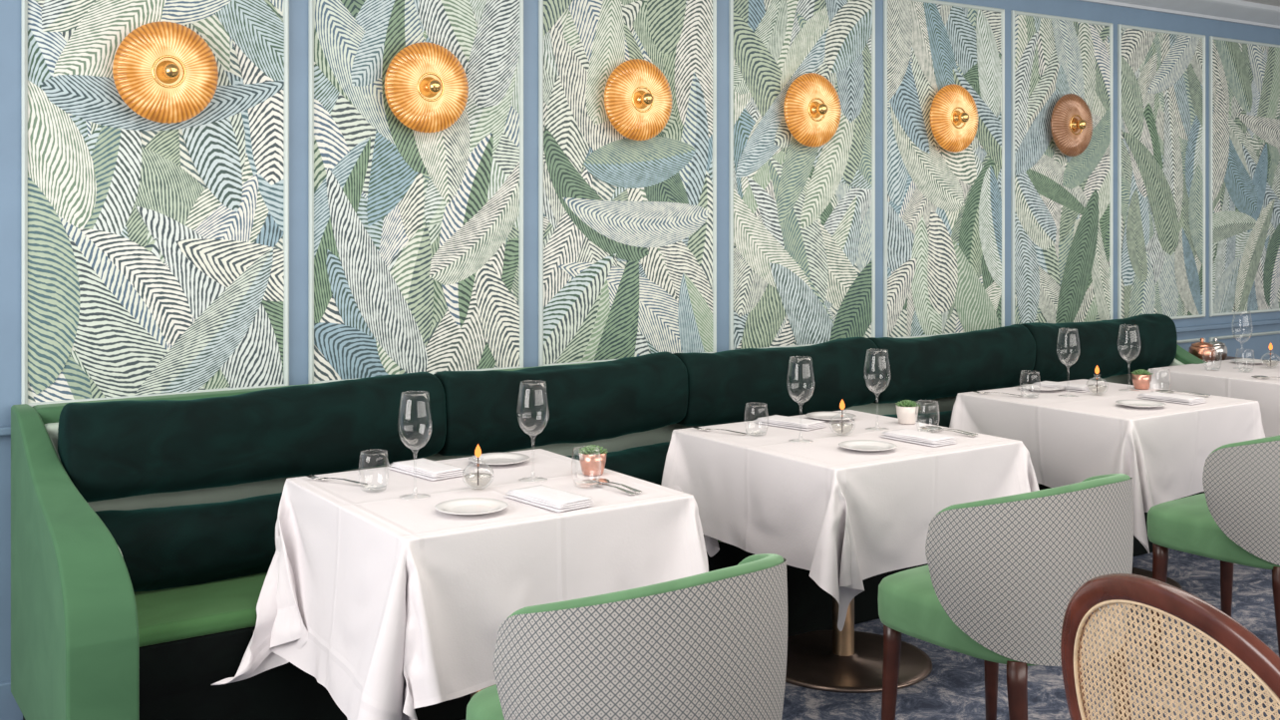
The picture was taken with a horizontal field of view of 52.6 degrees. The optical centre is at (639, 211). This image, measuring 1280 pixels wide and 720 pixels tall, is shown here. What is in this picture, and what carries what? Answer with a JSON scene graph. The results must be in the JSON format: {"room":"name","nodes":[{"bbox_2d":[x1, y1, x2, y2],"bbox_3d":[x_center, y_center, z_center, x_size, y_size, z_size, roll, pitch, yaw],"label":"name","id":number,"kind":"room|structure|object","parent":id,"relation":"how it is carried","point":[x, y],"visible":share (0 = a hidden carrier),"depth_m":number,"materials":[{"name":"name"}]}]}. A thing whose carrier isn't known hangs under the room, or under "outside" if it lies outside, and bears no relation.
{"room":"restaurant","nodes":[
{"label":"restaurant","id":0,"kind":"room"},
{"bbox_2d":[0,0,1279,682],"bbox_3d":[0.724,0.170,5.622,11.500,2.660,0.100,0,0,-34],"label":"wall","id":1,"kind":"structure","parent":0,"point":[10,10],"depth_m":4.80,"materials":[{"name":"blue paint"}]},
{"bbox_2d":[0,680,22,719],"bbox_3d":[0.757,1.440,5.572,11.500,0.120,0.020,0,0,-34],"label":"baseboard","id":2,"kind":"structure","parent":1,"relation":"attached to","point":[9,708],"depth_m":3.80,"materials":[{"name":"blue paint"}]},
{"bbox_2d":[20,0,289,406],"bbox_3d":[-1.492,-0.195,4.051,0.804,1.560,0.018,0,0,-34],"label":"trim","id":3,"kind":"structure","parent":1,"relation":"attached to","point":[24,3],"depth_m":3.83,"materials":[{"name":"paint"}]},
{"bbox_2d":[27,0,284,402],"bbox_3d":[-1.493,-0.195,4.053,0.772,1.528,0.004,0,0,-34],"label":"panel","id":4,"kind":"object","parent":1,"relation":"attached to","point":[156,252],"visible":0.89,"depth_m":4.03,"materials":[{"name":"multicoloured paper"}]},
{"bbox_2d":[112,20,218,123],"bbox_3d":[-1.454,-0.430,3.994,0.315,0.315,0.119,0,0,-34],"label":"wall sconce","id":5,"kind":"object","parent":1,"relation":"attached to","point":[164,72],"visible":1,"depth_m":3.98,"materials":[{"name":"gold metal"}]},
{"bbox_2d":[308,0,523,383],"bbox_3d":[-0.765,-0.195,4.543,0.811,1.560,0.018,0,0,-34],"label":"trim","id":6,"kind":"structure","parent":1,"relation":"attached to","point":[310,2],"depth_m":4.32,"materials":[{"name":"paint"}]},
{"bbox_2d":[314,0,519,380],"bbox_3d":[-0.767,-0.195,4.545,0.779,1.528,0.004,0,0,-34],"label":"panel","id":7,"kind":"object","parent":1,"relation":"attached to","point":[416,233],"visible":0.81,"depth_m":4.52,"materials":[{"name":"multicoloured paper"}]},
{"bbox_2d":[384,41,468,132],"bbox_3d":[-0.727,-0.430,4.486,0.315,0.315,0.119,0,0,-34],"label":"wall sconce","id":8,"kind":"object","parent":1,"relation":"attached to","point":[427,85],"visible":1,"depth_m":4.47,"materials":[{"name":"gold metal"}]},
{"bbox_2d":[538,0,716,365],"bbox_3d":[-0.031,-0.195,5.040,0.826,1.560,0.018,0,0,-34],"label":"trim","id":9,"kind":"structure","parent":1,"relation":"attached to","point":[540,2],"depth_m":4.81,"materials":[{"name":"paint"}]},
{"bbox_2d":[543,0,712,364],"bbox_3d":[-0.033,-0.195,5.042,0.794,1.528,0.004,0,0,-34],"label":"panel","id":10,"kind":"object","parent":1,"relation":"attached to","point":[628,223],"visible":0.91,"depth_m":5.02,"materials":[{"name":"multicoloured paper"}]},
{"bbox_2d":[604,58,672,140],"bbox_3d":[0.007,-0.430,4.983,0.315,0.315,0.119,0,0,-34],"label":"wall sconce","id":11,"kind":"object","parent":1,"relation":"attached to","point":[638,100],"visible":1,"depth_m":4.96,"materials":[{"name":"gold metal"}]},
{"bbox_2d":[0,319,1279,435],"bbox_3d":[0.760,0.642,5.568,11.500,0.025,0.030,0,0,-34],"label":"trim","id":12,"kind":"structure","parent":1,"relation":"attached to","point":[6,430],"depth_m":7.21,"materials":[{"name":"blue paint"}]},
{"bbox_2d":[728,0,875,349],"bbox_3d":[0.707,-0.195,5.539,0.813,1.560,0.018,0,0,-34],"label":"trim","id":13,"kind":"structure","parent":1,"relation":"attached to","point":[731,2],"depth_m":5.32,"materials":[{"name":"paint"}]},
{"bbox_2d":[733,0,872,348],"bbox_3d":[0.706,-0.195,5.542,0.781,1.528,0.004,0,0,-34],"label":"panel","id":14,"kind":"object","parent":1,"relation":"attached to","point":[802,213],"visible":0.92,"depth_m":5.52,"materials":[{"name":"multicoloured paper"}]},
{"bbox_2d":[783,72,841,147],"bbox_3d":[0.746,-0.430,5.483,0.315,0.315,0.119,0,0,-34],"label":"wall sconce","id":15,"kind":"object","parent":1,"relation":"attached to","point":[811,107],"visible":1,"depth_m":5.46,"materials":[{"name":"gold metal"}]},
{"bbox_2d":[883,0,1004,337],"bbox_3d":[1.425,-0.195,6.025,0.799,1.560,0.018,0,0,-34],"label":"trim","id":16,"kind":"structure","parent":1,"relation":"attached to","point":[1002,11],"depth_m":5.91,"materials":[{"name":"paint"}]},
{"bbox_2d":[887,0,1001,336],"bbox_3d":[1.424,-0.195,6.028,0.767,1.528,0.004,0,0,-34],"label":"panel","id":17,"kind":"object","parent":1,"relation":"attached to","point":[944,207],"visible":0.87,"depth_m":6.01,"materials":[{"name":"multicoloured paper"}]},
{"bbox_2d":[930,83,978,152],"bbox_3d":[1.464,-0.430,5.968,0.315,0.315,0.119,0,0,-34],"label":"wall sconce","id":18,"kind":"object","parent":1,"relation":"attached to","point":[954,117],"visible":1,"depth_m":5.94,"materials":[{"name":"gold metal"}]},
{"bbox_2d":[1010,9,1112,324],"bbox_3d":[2.127,-0.195,6.500,0.774,1.560,0.018,0,0,-34],"label":"trim","id":19,"kind":"structure","parent":1,"relation":"attached to","point":[1013,12],"depth_m":6.29,"materials":[{"name":"paint"}]},
{"bbox_2d":[1014,13,1110,323],"bbox_3d":[2.126,-0.195,6.503,0.742,1.528,0.004,0,0,-34],"label":"panel","id":20,"kind":"object","parent":1,"relation":"attached to","point":[1063,262],"visible":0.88,"depth_m":6.47,"materials":[{"name":"multicoloured paper"}]},
{"bbox_2d":[1050,93,1093,156],"bbox_3d":[2.166,-0.430,6.444,0.315,0.315,0.119,0,0,-34],"label":"wall sconce","id":21,"kind":"object","parent":1,"relation":"attached to","point":[1072,122],"visible":1,"depth_m":6.41,"materials":[{"name":"gold metal"}]},
{"bbox_2d":[1117,23,1205,319],"bbox_3d":[2.810,-0.195,6.963,0.764,1.560,0.018,0,0,-34],"label":"trim","id":22,"kind":"structure","parent":1,"relation":"attached to","point":[1120,26],"depth_m":6.75,"materials":[{"name":"paint"}]},
{"bbox_2d":[1121,27,1203,318],"bbox_3d":[2.809,-0.195,6.965,0.732,1.528,0.004,0,0,-34],"label":"panel","id":23,"kind":"object","parent":1,"relation":"attached to","point":[1162,179],"visible":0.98,"depth_m":6.96,"materials":[{"name":"green paper"}]},
{"bbox_2d":[1077,0,1279,28],"bbox_3d":[0.794,-1.115,5.518,11.500,0.090,0.150,0,0,-34],"label":"trim","id":24,"kind":"structure","parent":1,"relation":"attached to","point":[1233,11],"depth_m":7.11,"materials":[{"name":"paint"}]},
{"bbox_2d":[1177,337,1205,343],"bbox_3d":[2.810,1.010,6.963,0.764,0.620,0.018,0,0,-34],"label":"trim","id":25,"kind":"structure","parent":1,"relation":"attached to","point":[1195,339],"depth_m":7.09,"materials":[{"name":"paint"}]},
{"bbox_2d":[1209,35,1279,317],"bbox_3d":[3.510,-0.195,7.436,0.814,1.560,0.018,0,0,-34],"label":"trim","id":26,"kind":"structure","parent":1,"relation":"attached to","point":[1211,38],"depth_m":7.21,"materials":[{"name":"paint"}]},
{"bbox_2d":[1209,330,1279,341],"bbox_3d":[3.510,1.010,7.436,0.814,0.620,0.018,0,0,-34],"label":"trim","id":27,"kind":"structure","parent":1,"relation":"attached to","point":[1270,332],"depth_m":7.39,"materials":[{"name":"paint"}]},
{"bbox_2d":[1212,39,1279,313],"bbox_3d":[3.509,-0.195,7.439,0.782,1.528,0.004,0,0,-34],"label":"panel","id":28,"kind":"object","parent":1,"relation":"attached to","point":[1245,77],"visible":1,"depth_m":7.40,"materials":[{"name":"multicoloured paper"}]},
{"bbox_2d":[461,548,1279,719],"bbox_3d":[2.349,1.550,3.220,11.500,0.100,5.900,0,0,-34],"label":"floor","id":29,"kind":"structure","parent":0,"point":[954,689],"depth_m":4.12,"materials":[{"name":"blue carpet"}]},
{"bbox_2d":[470,686,486,698],"bbox_3d":[-0.424,1.127,3.517,0.796,0.745,0.796,0,0,-34],"label":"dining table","id":30,"kind":"object","parent":29,"relation":"on","point":[474,692],"visible":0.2,"depth_m":3.49,"materials":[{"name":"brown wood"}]},
{"bbox_2d":[211,448,716,719],"bbox_3d":[-0.479,1.053,3.464,1.194,0.611,1.017,0,0,-34],"label":"tablecloth","id":31,"kind":"object","parent":30,"relation":"on","point":[399,603],"visible":0.84,"depth_m":3.20,"materials":[{"name":"white fabric"}]},
{"bbox_2d":[306,474,367,485],"bbox_3d":[-0.833,0.739,3.567,0.203,0.009,0.024,0,0,27],"label":"fork","id":32,"kind":"object","parent":31,"relation":"on","point":[309,476],"visible":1,"depth_m":3.57,"materials":[{"name":"metal"}]},
{"bbox_2d":[358,450,389,492],"bbox_3d":[-0.709,0.692,3.457,0.081,0.104,0.081,0,0,-34],"label":"water tumbler","id":33,"kind":"object","parent":31,"relation":"on","point":[387,451],"visible":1,"depth_m":3.44,"materials":[{"name":"clear glass"}]},
{"bbox_2d":[397,392,432,496],"bbox_3d":[-0.587,0.608,3.382,0.092,0.272,0.092,0,0,-7],"label":"wine glass","id":34,"kind":"object","parent":31,"relation":"on","point":[402,393],"visible":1,"depth_m":3.39,"materials":[{"name":"clear glass"}]},
{"bbox_2d":[397,392,432,449],"bbox_3d":[-0.587,0.547,3.382,0.092,0.148,0.092,0,0,-34],"label":"bowl","id":35,"kind":"object","parent":34,"relation":"on","point":[402,393],"depth_m":3.38,"materials":[{"name":"clear glass"}]},
{"bbox_2d":[386,457,465,480],"bbox_3d":[-0.609,0.735,3.705,0.116,0.019,0.236,0,0,-43],"label":"folded napkin","id":36,"kind":"object","parent":31,"relation":"on","point":[431,470],"visible":1,"depth_m":3.67,"materials":[{"name":"white fabric"}]},
{"bbox_2d":[434,497,507,515],"bbox_3d":[-0.419,0.738,3.224,0.180,0.014,0.180,0,0,-34],"label":"plate","id":37,"kind":"object","parent":31,"relation":"on","point":[469,505],"visible":1,"depth_m":3.25,"materials":[{"name":"white ceramic"}]},
{"bbox_2d":[461,443,494,489],"bbox_3d":[-0.435,0.684,3.479,0.086,0.120,0.086,0,0,-34],"label":"candle","id":38,"kind":"object","parent":31,"relation":"on","point":[478,452],"visible":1,"depth_m":3.48,"materials":[{"name":"clear glass"}]},
{"bbox_2d":[468,452,529,465],"bbox_3d":[-0.418,0.738,3.847,0.180,0.014,0.180,0,0,-34],"label":"plate","id":39,"kind":"object","parent":31,"relation":"on","point":[491,459],"visible":0.98,"depth_m":3.87,"materials":[{"name":"white ceramic"}]},
{"bbox_2d":[516,381,549,479],"bbox_3d":[-0.297,0.608,3.597,0.092,0.272,0.092,0,0,-7],"label":"wine glass","id":40,"kind":"object","parent":31,"relation":"on","point":[520,382],"visible":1,"depth_m":3.60,"materials":[{"name":"clear glass"}]},
{"bbox_2d":[503,484,594,512],"bbox_3d":[-0.235,0.735,3.331,0.116,0.019,0.236,0,0,-41],"label":"folded napkin","id":41,"kind":"object","parent":31,"relation":"on","point":[541,495],"visible":1,"depth_m":3.30,"materials":[{"name":"white fabric"}]},
{"bbox_2d":[571,445,601,488],"bbox_3d":[-0.145,0.692,3.506,0.081,0.104,0.081,0,0,-34],"label":"water tumbler","id":42,"kind":"object","parent":31,"relation":"on","point":[581,446],"visible":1,"depth_m":3.49,"materials":[{"name":"clear glass"}]},
{"bbox_2d":[578,444,608,475],"bbox_3d":[-0.131,0.704,3.678,0.084,0.082,0.082,0,0,2],"label":"potted succulent","id":43,"kind":"object","parent":31,"relation":"on","point":[591,464],"visible":0.99,"depth_m":3.65,"materials":[{"name":"green plant"}]},
{"bbox_2d":[583,479,636,494],"bbox_3d":[-0.082,0.739,3.478,0.024,0.009,0.203,0,0,-41],"label":"fork","id":44,"kind":"object","parent":31,"relation":"on","point":[587,480],"visible":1,"depth_m":3.48,"materials":[{"name":"metal"}]},
{"bbox_2d":[592,478,641,492],"bbox_3d":[-0.063,0.739,3.501,0.040,0.011,0.209,0,0,-38],"label":"spoon","id":45,"kind":"object","parent":31,"relation":"on","point":[601,480],"visible":1,"depth_m":3.53,"materials":[{"name":"metal"}]},
{"bbox_2d":[10,335,1207,719],"bbox_3d":[0.597,1.033,4.935,5.320,0.934,0.845,0,0,-34],"label":"banquette","id":46,"kind":"object","parent":29,"relation":"on","point":[86,645],"visible":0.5,"depth_m":3.45,"materials":[{"name":"green fabric"}]},
{"bbox_2d":[94,492,280,591],"bbox_3d":[-1.090,0.959,3.899,1.087,0.235,0.245,0,0,-34],"label":"lumbar cushion","id":47,"kind":"object","parent":46,"relation":"on","point":[188,544],"visible":0.39,"depth_m":3.67,"materials":[{"name":"green fabric"}]},
{"bbox_2d":[57,371,446,502],"bbox_3d":[-1.140,0.671,3.937,1.147,0.294,0.203,0,0,-34],"label":"bolster cushion","id":48,"kind":"object","parent":46,"relation":"on","point":[110,450],"visible":0.99,"depth_m":3.83,"materials":[{"name":"green fabric"}]},
{"bbox_2d":[433,350,687,455],"bbox_3d":[-0.269,0.667,4.527,0.985,0.308,0.200,-1,0,-34],"label":"bolster cushion","id":49,"kind":"object","parent":46,"relation":"on","point":[590,402],"visible":0.94,"depth_m":4.43,"materials":[{"name":"green fabric"}]},
{"bbox_2d":[566,441,669,485],"bbox_3d":[-0.232,0.958,4.481,0.956,0.238,0.245,0,0,-34],"label":"lumbar cushion","id":50,"kind":"object","parent":46,"relation":"on","point":[646,463],"visible":0.19,"depth_m":4.54,"materials":[{"name":"green fabric"}]},
{"bbox_2d":[672,336,883,425],"bbox_3d":[0.535,0.664,5.070,0.984,0.302,0.202,0,0,-34],"label":"bolster cushion","id":51,"kind":"object","parent":46,"relation":"on","point":[721,384],"visible":0.88,"depth_m":4.98,"materials":[{"name":"green fabric"}]},
{"bbox_2d":[880,414,898,418],"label":"lumbar cushion","id":52,"kind":"object","parent":46,"relation":"on","point":[892,416],"depth_m":5.32,"materials":[{"name":"green fabric"}]},
{"bbox_2d":[916,410,952,427],"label":"lumbar cushion","id":53,"kind":"object","parent":46,"relation":"on","point":[942,419],"depth_m":5.39,"materials":[{"name":"green fabric"}]},
{"bbox_2d":[868,323,1035,403],"bbox_3d":[1.330,0.658,5.609,0.965,0.312,0.206,-1,0,-34],"label":"bolster cushion","id":54,"kind":"object","parent":46,"relation":"on","point":[946,365],"visible":0.88,"depth_m":5.52,"materials":[{"name":"green fabric"}]},
{"bbox_2d":[1021,313,1177,383],"bbox_3d":[2.168,0.654,6.173,1.084,0.301,0.207,0,0,-34],"label":"bolster cushion","id":55,"kind":"object","parent":46,"relation":"on","point":[1102,344],"visible":0.91,"depth_m":6.08,"materials":[{"name":"green fabric"}]},
{"bbox_2d":[465,553,787,719],"bbox_3d":[-0.018,1.079,2.579,0.636,0.843,0.580,0,0,-39],"label":"dining chair","id":56,"kind":"object","parent":29,"relation":"on","point":[710,645],"visible":1,"depth_m":2.31,"materials":[{"name":"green fabric"}]},
{"bbox_2d":[785,610,932,692],"bbox_3d":[0.678,1.127,4.323,0.796,0.745,0.796,0,0,-34],"label":"dining table","id":57,"kind":"object","parent":29,"relation":"on","point":[817,659],"visible":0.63,"depth_m":4.26,"materials":[{"name":"brown metal"}]},
{"bbox_2d":[662,409,1040,643],"bbox_3d":[0.695,0.991,4.327,1.015,0.488,1.042,0,0,-34],"label":"tablecloth","id":58,"kind":"object","parent":57,"relation":"on","point":[828,508],"visible":0.8,"depth_m":4.00,"materials":[{"name":"white fabric"}]},
{"bbox_2d":[691,426,746,434],"bbox_3d":[0.269,0.739,4.374,0.203,0.009,0.024,0,0,33],"label":"fork","id":59,"kind":"object","parent":58,"relation":"on","point":[697,428],"visible":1,"depth_m":4.38,"materials":[{"name":"metal"}]},
{"bbox_2d":[753,414,826,430],"bbox_3d":[0.523,0.735,4.521,0.236,0.019,0.117,0,0,44],"label":"folded napkin","id":60,"kind":"object","parent":58,"relation":"on","point":[776,420],"visible":1,"depth_m":4.49,"materials":[{"name":"white fabric"}]},
{"bbox_2d":[805,411,856,420],"bbox_3d":[0.684,0.738,4.653,0.180,0.014,0.180,0,0,-34],"label":"plate","id":61,"kind":"object","parent":58,"relation":"on","point":[823,416],"visible":0.97,"depth_m":4.68,"materials":[{"name":"white ceramic"}]},
{"bbox_2d":[834,399,855,435],"bbox_3d":[0.673,0.684,4.313,0.086,0.120,0.086,0,0,-34],"label":"candle","id":62,"kind":"object","parent":58,"relation":"on","point":[841,405],"visible":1,"depth_m":4.31,"materials":[{"name":"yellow wax"}]},
{"bbox_2d":[838,439,896,451],"bbox_3d":[0.713,0.738,4.062,0.180,0.014,0.180,0,0,-34],"label":"plate","id":63,"kind":"object","parent":58,"relation":"on","point":[856,445],"visible":1,"depth_m":4.09,"materials":[{"name":"white ceramic"}]},
{"bbox_2d":[863,349,891,429],"bbox_3d":[0.811,0.608,4.431,0.092,0.272,0.092,0,0,-7],"label":"wine glass","id":64,"kind":"object","parent":58,"relation":"on","point":[866,350],"visible":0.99,"depth_m":4.43,"materials":[{"name":"clear glass"}]},
{"bbox_2d":[895,399,920,424],"bbox_3d":[0.943,0.704,4.562,0.084,0.082,0.082,0,0,2],"label":"potted succulent","id":65,"kind":"object","parent":58,"relation":"on","point":[906,412],"visible":1,"depth_m":4.53,"materials":[{"name":"white ceramic"}]},
{"bbox_2d":[878,428,957,446],"bbox_3d":[0.906,0.735,4.223,0.117,0.019,0.236,0,0,-37],"label":"folded napkin","id":66,"kind":"object","parent":58,"relation":"on","point":[917,437],"visible":1,"depth_m":4.19,"materials":[{"name":"white fabric"}]},
{"bbox_2d":[921,426,974,436],"bbox_3d":[1.034,0.739,4.354,0.203,0.009,0.024,0,0,44],"label":"fork","id":67,"kind":"object","parent":58,"relation":"on","point":[924,428],"visible":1,"depth_m":4.36,"materials":[{"name":"metal"}]},
{"bbox_2d":[926,425,977,435],"bbox_3d":[1.051,0.739,4.375,0.040,0.011,0.209,0,0,-40],"label":"spoon","id":68,"kind":"object","parent":58,"relation":"on","point":[928,427],"visible":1,"depth_m":4.41,"materials":[{"name":"metal"}]},
{"bbox_2d":[878,473,1133,719],"bbox_3d":[0.966,1.079,3.390,0.636,0.843,0.580,0,0,-36],"label":"dining chair","id":69,"kind":"object","parent":29,"relation":"on","point":[999,580],"visible":0.91,"depth_m":3.12,"materials":[{"name":"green fabric"}]},
{"bbox_2d":[1130,567,1182,606],"bbox_3d":[1.869,1.127,5.213,0.796,0.745,0.796,0,0,-34],"label":"dining table","id":70,"kind":"object","parent":29,"relation":"on","point":[1135,570],"visible":0.13,"depth_m":5.29,"materials":[{"name":"brown metal"}]},
{"bbox_2d":[950,378,1268,548],"bbox_3d":[1.890,0.987,5.209,1.012,0.480,0.989,0,0,-34],"label":"tablecloth","id":71,"kind":"object","parent":70,"relation":"on","point":[1068,439],"visible":0.67,"depth_m":4.89,"materials":[{"name":"white fabric"}]},
{"bbox_2d":[971,390,1022,396],"bbox_3d":[1.452,0.739,5.259,0.203,0.009,0.024,0,0,33],"label":"fork","id":72,"kind":"object","parent":71,"relation":"on","point":[972,391],"visible":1,"depth_m":5.27,"materials":[{"name":"metal"}]},
{"bbox_2d":[1018,383,1063,391],"bbox_3d":[1.676,0.738,5.409,0.180,0.014,0.180,0,0,-34],"label":"plate","id":73,"kind":"object","parent":71,"relation":"on","point":[1033,387],"visible":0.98,"depth_m":5.43,"materials":[{"name":"white ceramic"}]},
{"bbox_2d":[1033,380,1095,391],"bbox_3d":[1.780,0.735,5.456,0.236,0.019,0.117,0,0,44],"label":"folded napkin","id":74,"kind":"object","parent":71,"relation":"on","point":[1067,386],"visible":0.98,"depth_m":5.41,"materials":[{"name":"white fabric"}]},
{"bbox_2d":[1085,364,1108,394],"bbox_3d":[1.858,0.684,5.266,0.086,0.120,0.086,0,0,-34],"label":"candle","id":75,"kind":"object","parent":71,"relation":"on","point":[1097,370],"visible":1,"depth_m":5.26,"materials":[{"name":"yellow wax"}]},
{"bbox_2d":[1115,399,1165,408],"bbox_3d":[1.913,0.738,4.953,0.180,0.014,0.180,0,0,-34],"label":"plate","id":76,"kind":"object","parent":71,"relation":"on","point":[1144,404],"visible":1,"depth_m":4.98,"materials":[{"name":"white ceramic"}]},
{"bbox_2d":[1131,368,1153,389],"bbox_3d":[2.111,0.704,5.449,0.084,0.082,0.082,0,0,2],"label":"potted succulent","id":77,"kind":"object","parent":71,"relation":"on","point":[1141,380],"visible":1,"depth_m":5.42,"materials":[{"name":"green plant"}]},
{"bbox_2d":[1136,391,1206,404],"bbox_3d":[2.096,0.735,5.114,0.117,0.019,0.236,0,0,-37],"label":"folded napkin","id":78,"kind":"object","parent":71,"relation":"on","point":[1166,397],"visible":1,"depth_m":5.08,"materials":[{"name":"white fabric"}]},
{"bbox_2d":[1156,389,1208,396],"bbox_3d":[2.202,0.739,5.265,0.203,0.009,0.024,0,0,39],"label":"fork","id":79,"kind":"object","parent":71,"relation":"on","point":[1156,390],"visible":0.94,"depth_m":5.27,"materials":[{"name":"metal"}]},
{"bbox_2d":[1158,389,1210,395],"bbox_3d":[2.218,0.739,5.286,0.209,0.011,0.040,0,0,44],"label":"spoon","id":80,"kind":"object","parent":71,"relation":"on","point":[1158,390],"visible":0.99,"depth_m":5.31,"materials":[{"name":"metal"}]},
{"bbox_2d":[1060,573,1279,719],"bbox_3d":[1.094,1.044,2.141,0.594,0.912,0.650,0,0,-20],"label":"cane chair","id":81,"kind":"object","parent":29,"relation":"on","point":[1217,627],"visible":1,"depth_m":2.08,"materials":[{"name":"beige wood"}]},
{"bbox_2d":[1147,435,1279,666],"bbox_3d":[2.011,1.079,4.218,0.636,0.843,0.580,0,0,-36],"label":"dining chair","id":82,"kind":"object","parent":29,"relation":"on","point":[1236,518],"visible":0.96,"depth_m":3.98,"materials":[{"name":"green fabric"}]},
{"bbox_2d":[1224,355,1240,359],"bbox_3d":[2.998,1.140,6.775,0.520,0.720,0.400,0,0,-34],"label":"station","id":83,"kind":"object","parent":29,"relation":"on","point":[1227,357],"visible":0.02,"depth_m":6.88,"materials":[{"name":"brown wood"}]},
{"bbox_2d":[1188,337,1216,361],"bbox_3d":[2.899,0.715,6.665,0.147,0.131,0.130,0,0,1],"label":"lidded pot","id":84,"kind":"object","parent":83,"relation":"on","point":[1196,349],"visible":0.8,"depth_m":6.62,"materials":[{"name":"orange metal"}]},
{"bbox_2d":[1207,336,1228,360],"bbox_3d":[3.036,0.721,6.819,0.133,0.118,0.117,0,0,1],"label":"lidded pot","id":85,"kind":"object","parent":83,"relation":"on","point":[1221,351],"visible":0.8,"depth_m":6.77,"materials":[{"name":"metal"}]},
{"bbox_2d":[1241,0,1279,6],"bbox_3d":[2.349,-1.210,3.220,11.500,0.100,5.900,0,0,-34],"label":"ceiling","id":86,"kind":"structure","parent":0,"point":[1267,2],"depth_m":7.16,"materials":[{"name":"paint"}]},
{"bbox_3d":[2.981,1.128,6.051,0.796,0.745,0.796,0,0,-34],"label":"dining table","id":87,"kind":"object","parent":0,"visible":0},
{"bbox_2d":[1147,357,1279,436],"bbox_3d":[2.961,0.993,6.051,1.006,0.492,1.040,0,0,-34],"label":"tablecloth","id":88,"kind":"object","parent":87,"relation":"on","point":[1227,381],"visible":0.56,"depth_m":5.92,"materials":[{"name":"white fabric"}]},
{"bbox_2d":[1231,357,1270,363],"bbox_3d":[2.998,0.738,6.364,0.180,0.014,0.180,0,0,-34],"label":"folded napkin","id":89,"kind":"object","parent":88,"relation":"on","point":[1240,360],"visible":0.98,"depth_m":6.40,"materials":[{"name":"white fabric"}]},
{"bbox_2d":[1266,342,1277,367],"bbox_3d":[3.005,0.684,6.176,0.086,0.120,0.086,0,0,-34],"label":"candle","id":90,"kind":"object","parent":88,"relation":"on","point":[1270,344],"visible":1,"depth_m":6.17,"materials":[{"name":"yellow wax"}]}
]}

